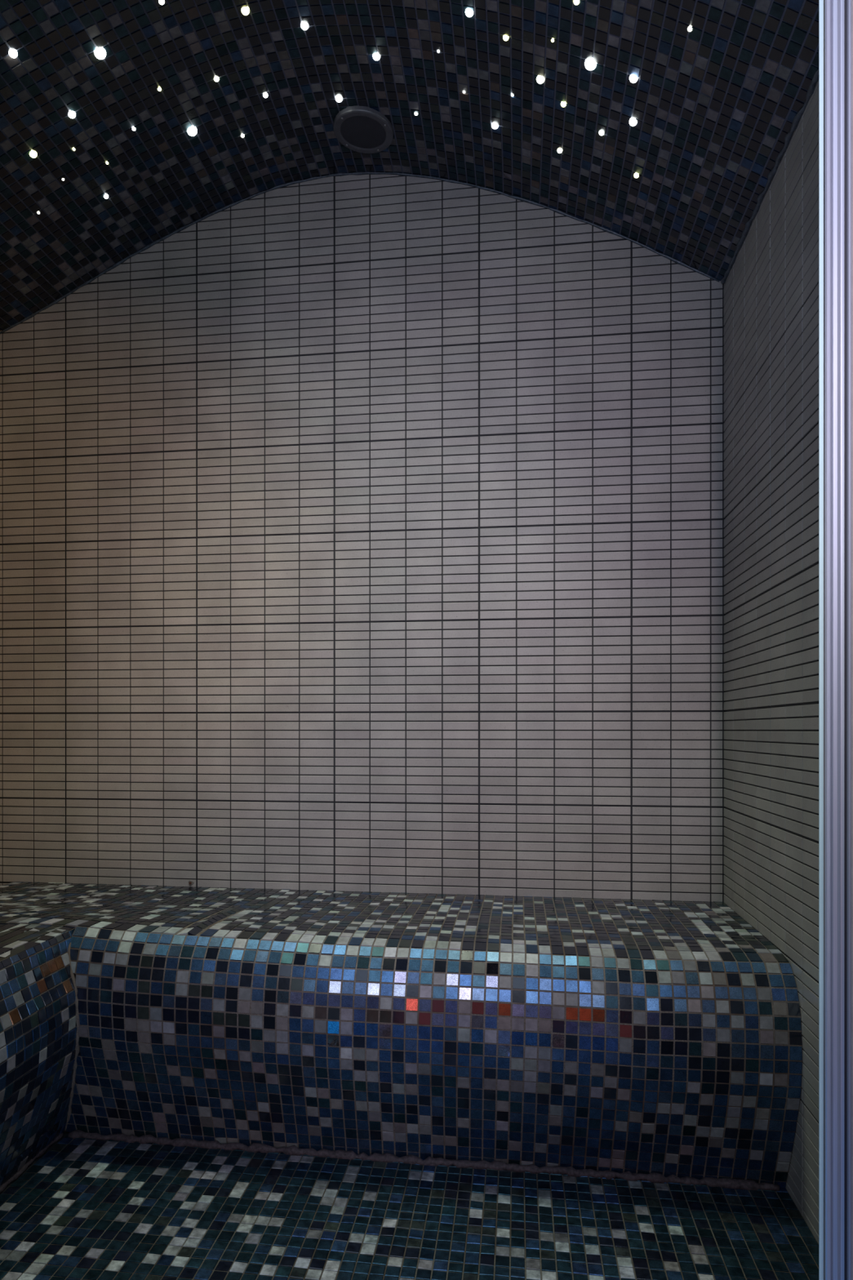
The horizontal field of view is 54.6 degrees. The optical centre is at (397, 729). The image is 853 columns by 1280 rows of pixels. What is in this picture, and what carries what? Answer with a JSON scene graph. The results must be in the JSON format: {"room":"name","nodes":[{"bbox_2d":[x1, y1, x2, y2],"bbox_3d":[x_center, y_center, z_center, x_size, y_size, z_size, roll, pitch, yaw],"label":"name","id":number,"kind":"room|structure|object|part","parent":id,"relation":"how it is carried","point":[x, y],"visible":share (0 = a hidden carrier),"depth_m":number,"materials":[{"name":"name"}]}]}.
{"room":"spa","nodes":[
{"label":"spa","id":0,"kind":"room"},
{"bbox_2d":[0,174,724,975],"bbox_3d":[-0.162,-0.328,2.358,2.340,2.682,0.121,0,0,8],"label":"wall","id":1,"kind":"structure","parent":0,"point":[363,533],"depth_m":2.29,"materials":[{"name":"beige tile"}]},
{"bbox_2d":[188,880,194,886],"bbox_3d":[-0.590,0.438,2.358,0.017,0.018,0.003,0,0,8],"label":"plug","id":2,"kind":"object","parent":1,"relation":"attached to","point":[190,882],"visible":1,"depth_m":2.36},
{"bbox_2d":[0,171,719,333],"bbox_3d":[-0.170,-1.357,2.298,2.041,0.381,0.010,0,0,8],"label":"trim","id":3,"kind":"structure","parent":1,"relation":"attached to","point":[360,173],"depth_m":2.29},
{"bbox_2d":[0,0,818,331],"bbox_3d":[-0.264,-1.398,1.597,2.076,0.472,1.424,0,0,8],"label":"ceiling","id":4,"kind":"structure","parent":0,"point":[714,105],"depth_m":1.88,"materials":[{"name":"tile"}]},
{"bbox_2d":[8,48,17,57],"bbox_3d":[-0.796,-1.400,1.709,0.019,0.017,0.018,0,0,17],"label":"recessed light","id":5,"kind":"object","parent":4,"relation":"in","point":[13,53],"visible":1,"depth_m":1.71,"materials":[{"name":"white"}]},
{"bbox_2d":[29,150,37,158],"bbox_3d":[-0.859,-1.357,1.946,0.019,0.017,0.018,0,0,8],"label":"recessed light","id":6,"kind":"object","parent":4,"relation":"in","point":[33,153],"visible":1,"depth_m":1.94,"materials":[{"name":"white"}]},
{"bbox_2d":[67,110,75,118],"bbox_3d":[-0.746,-1.410,1.891,0.019,0.017,0.018,0,0,17],"label":"recessed light","id":7,"kind":"object","parent":4,"relation":"in","point":[72,114],"visible":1,"depth_m":1.89,"materials":[{"name":"white"}]},
{"bbox_2d":[93,47,106,59],"bbox_3d":[-0.641,-1.456,1.778,0.026,0.021,0.025,0,0,17],"label":"recessed light","id":8,"kind":"object","parent":4,"relation":"in","point":[100,53],"visible":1,"depth_m":1.77,"materials":[{"name":"white"}]},
{"bbox_2d":[158,0,164,4],"bbox_3d":[-0.490,-1.511,1.712,0.014,0.013,0.012,0,0,17],"label":"recessed light","id":9,"kind":"object","parent":4,"relation":"in","point":[161,2],"visible":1,"depth_m":1.71,"materials":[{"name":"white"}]},
{"bbox_2d":[186,125,197,136],"bbox_3d":[-0.511,-1.488,2.053,0.026,0.020,0.025,0,0,0],"label":"recessed light","id":10,"kind":"object","parent":4,"relation":"in","point":[192,131],"visible":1,"depth_m":2.05,"materials":[{"name":"white"}]},
{"bbox_2d":[213,75,219,82],"bbox_3d":[-0.423,-1.520,1.928,0.013,0.013,0.012,0,0,0],"label":"recessed light","id":11,"kind":"object","parent":4,"relation":"in","point":[216,79],"visible":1,"depth_m":1.93,"materials":[{"name":"white"}]},
{"bbox_2d":[240,6,249,15],"bbox_3d":[-0.326,-1.539,1.768,0.018,0.014,0.018,0,0,-1],"label":"recessed light","id":12,"kind":"object","parent":4,"relation":"in","point":[245,11],"visible":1,"depth_m":1.76,"materials":[{"name":"white"}]},
{"bbox_2d":[262,92,267,97],"bbox_3d":[-0.320,-1.537,2.000,0.013,0.012,0.012,0,0,17],"label":"recessed light","id":13,"kind":"object","parent":4,"relation":"in","point":[264,95],"visible":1,"depth_m":2.00,"materials":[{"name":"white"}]},
{"bbox_2d":[300,21,308,30],"bbox_3d":[-0.203,-1.543,1.811,0.018,0.014,0.017,0,0,17],"label":"recessed light","id":14,"kind":"object","parent":4,"relation":"in","point":[304,26],"visible":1,"depth_m":1.81,"materials":[{"name":"white"}]},
{"bbox_2d":[335,95,342,102],"bbox_3d":[-0.143,-1.542,2.018,0.018,0.014,0.018,0,0,17],"label":"recessed light","id":15,"kind":"object","parent":4,"relation":"in","point":[339,99],"visible":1,"depth_m":2.01,"materials":[{"name":"white"}]},
{"bbox_2d":[333,105,393,153],"bbox_3d":[-0.086,-1.535,2.114,0.156,0.035,0.155,0,0,25],"label":"ceiling speaker","id":16,"kind":"object","parent":4,"relation":"attached to","point":[360,129],"visible":1,"depth_m":2.10,"materials":[{"name":"grey plastic"}]},
{"bbox_2d":[340,115,386,148],"bbox_3d":[-0.088,-1.527,2.114,0.119,0.003,0.119,6,1,8],"label":"grille","id":17,"kind":"object","parent":16,"relation":"attached to","point":[356,131],"depth_m":2.11,"materials":[{"name":"black metal"}]},
{"bbox_2d":[373,52,380,61],"bbox_3d":[-0.047,-1.528,1.874,0.018,0.015,0.018,0,0,-1],"label":"recessed light","id":18,"kind":"object","parent":4,"relation":"in","point":[376,56],"visible":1,"depth_m":1.87,"materials":[{"name":"white"}]},
{"bbox_2d":[465,8,473,17],"bbox_3d":[0.148,-1.471,1.693,0.019,0.016,0.018,0,0,0],"label":"recessed light","id":19,"kind":"object","parent":4,"relation":"in","point":[468,12],"visible":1,"depth_m":1.69,"materials":[{"name":"white"}]},
{"bbox_2d":[491,122,498,129],"bbox_3d":[0.236,-1.455,1.988,0.019,0.016,0.018,0,0,17],"label":"recessed light","id":20,"kind":"object","parent":4,"relation":"in","point":[495,126],"visible":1,"depth_m":1.98,"materials":[{"name":"white"}]},
{"bbox_2d":[502,35,509,40],"bbox_3d":[0.227,-1.444,1.722,0.014,0.013,0.012,0,0,8],"label":"recessed light","id":21,"kind":"object","parent":4,"relation":"in","point":[505,37],"visible":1,"depth_m":1.72,"materials":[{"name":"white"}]},
{"bbox_2d":[536,75,544,84],"bbox_3d":[0.312,-1.414,1.795,0.019,0.017,0.018,0,0,17],"label":"recessed light","id":22,"kind":"object","parent":4,"relation":"in","point":[540,79],"visible":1,"depth_m":1.79,"materials":[{"name":"white"}]},
{"bbox_2d":[557,148,562,153],"bbox_3d":[0.391,-1.392,1.984,0.014,0.013,0.012,0,0,8],"label":"recessed light","id":23,"kind":"object","parent":4,"relation":"in","point":[559,150],"visible":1,"depth_m":1.98,"materials":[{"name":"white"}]},
{"bbox_2d":[560,101,566,107],"bbox_3d":[0.370,-1.392,1.836,0.014,0.013,0.012,0,0,8],"label":"recessed light","id":24,"kind":"object","parent":4,"relation":"in","point":[563,104],"visible":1,"depth_m":1.83,"materials":[{"name":"white"}]},
{"bbox_2d":[573,0,579,4],"bbox_3d":[0.342,-1.387,1.572,0.014,0.014,0.012,0,0,8],"label":"recessed light","id":25,"kind":"object","parent":4,"relation":"in","point":[575,2],"visible":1,"depth_m":1.57,"materials":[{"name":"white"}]},
{"bbox_2d":[584,57,596,71],"bbox_3d":[0.398,-1.368,1.697,0.026,0.022,0.025,0,0,0],"label":"recessed light","id":26,"kind":"object","parent":4,"relation":"in","point":[590,64],"visible":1,"depth_m":1.69,"materials":[{"name":"white"}]},
{"bbox_2d":[599,130,604,135],"bbox_3d":[0.463,-1.351,1.867,0.014,0.014,0.012,0,0,8],"label":"recessed light","id":27,"kind":"object","parent":4,"relation":"in","point":[601,132],"visible":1,"depth_m":1.86,"materials":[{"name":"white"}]},
{"bbox_2d":[629,117,636,126],"bbox_3d":[0.513,-1.321,1.793,0.019,0.017,0.018,0,0,8],"label":"recessed light","id":28,"kind":"object","parent":4,"relation":"in","point":[633,122],"visible":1,"depth_m":1.79,"materials":[{"name":"white"}]},
{"bbox_2d":[629,74,638,83],"bbox_3d":[0.482,-1.328,1.682,0.019,0.017,0.018,0,0,8],"label":"recessed light","id":29,"kind":"object","parent":4,"relation":"in","point":[633,78],"visible":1,"depth_m":1.68,"materials":[{"name":"white"}]},
{"bbox_2d":[634,172,639,177],"bbox_3d":[0.564,-1.306,1.944,0.014,0.014,0.012,0,0,8],"label":"recessed light","id":30,"kind":"object","parent":4,"relation":"in","point":[636,175],"visible":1,"depth_m":1.94,"materials":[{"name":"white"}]},
{"bbox_2d":[687,25,692,31],"bbox_3d":[0.538,-1.287,1.515,0.011,0.011,0.009,0,0,8],"label":"recessed light","id":31,"kind":"object","parent":4,"relation":"in","point":[690,28],"visible":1,"depth_m":1.51,"materials":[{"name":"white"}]},
{"bbox_2d":[0,1131,818,1279],"bbox_3d":[-0.272,0.963,1.599,2.340,0.101,1.424,0,0,8],"label":"floor","id":32,"kind":"structure","parent":0,"point":[84,1209],"depth_m":1.52,"materials":[{"name":"tile"}]},
{"bbox_2d":[0,881,802,1193],"bbox_3d":[-0.273,0.678,1.590,2.058,0.495,1.434,0,0,8],"label":"tiled bench","id":33,"kind":"object","parent":32,"relation":"on","point":[654,1041],"visible":1,"depth_m":1.70,"materials":[{"name":"tile"}]},
{"bbox_3d":[-1.044,0.451,1.447,0.530,0.030,0.930,0,0,8],"label":"seat","id":34,"kind":"part","parent":33,"relation":"part of","materials":[{"name":"tile"}]},
{"bbox_3d":[-0.780,0.684,1.423,0.098,0.484,0.903,0,0,8],"label":"panel","id":35,"kind":"part","parent":33,"relation":"part of","materials":[{"name":"tile"}]},
{"bbox_3d":[-0.208,0.456,2.036,2.058,0.050,0.531,0,0,8],"label":"seat","id":36,"kind":"part","parent":33,"relation":"part of","materials":[{"name":"tile"}]},
{"bbox_2d":[723,80,818,1243],"bbox_3d":[0.816,-0.143,1.441,0.141,2.312,1.424,0,0,8],"label":"wall","id":37,"kind":"structure","parent":0,"point":[771,416],"depth_m":1.68,"materials":[{"name":"beige tile"}]},
{"bbox_2d":[720,69,818,284],"bbox_3d":[0.744,-1.161,1.457,0.018,0.020,1.394,0,0,8],"label":"trim","id":38,"kind":"structure","parent":37,"relation":"attached to","point":[797,118],"depth_m":1.71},
{"bbox_2d":[818,0,852,1279],"bbox_3d":[0.497,-0.228,0.876,0.120,2.282,0.086,0,0,8],"label":"door frame","id":39,"kind":"structure","parent":37,"relation":"in","point":[835,16],"depth_m":0.84,"materials":[{"name":"metal"}]}
]}

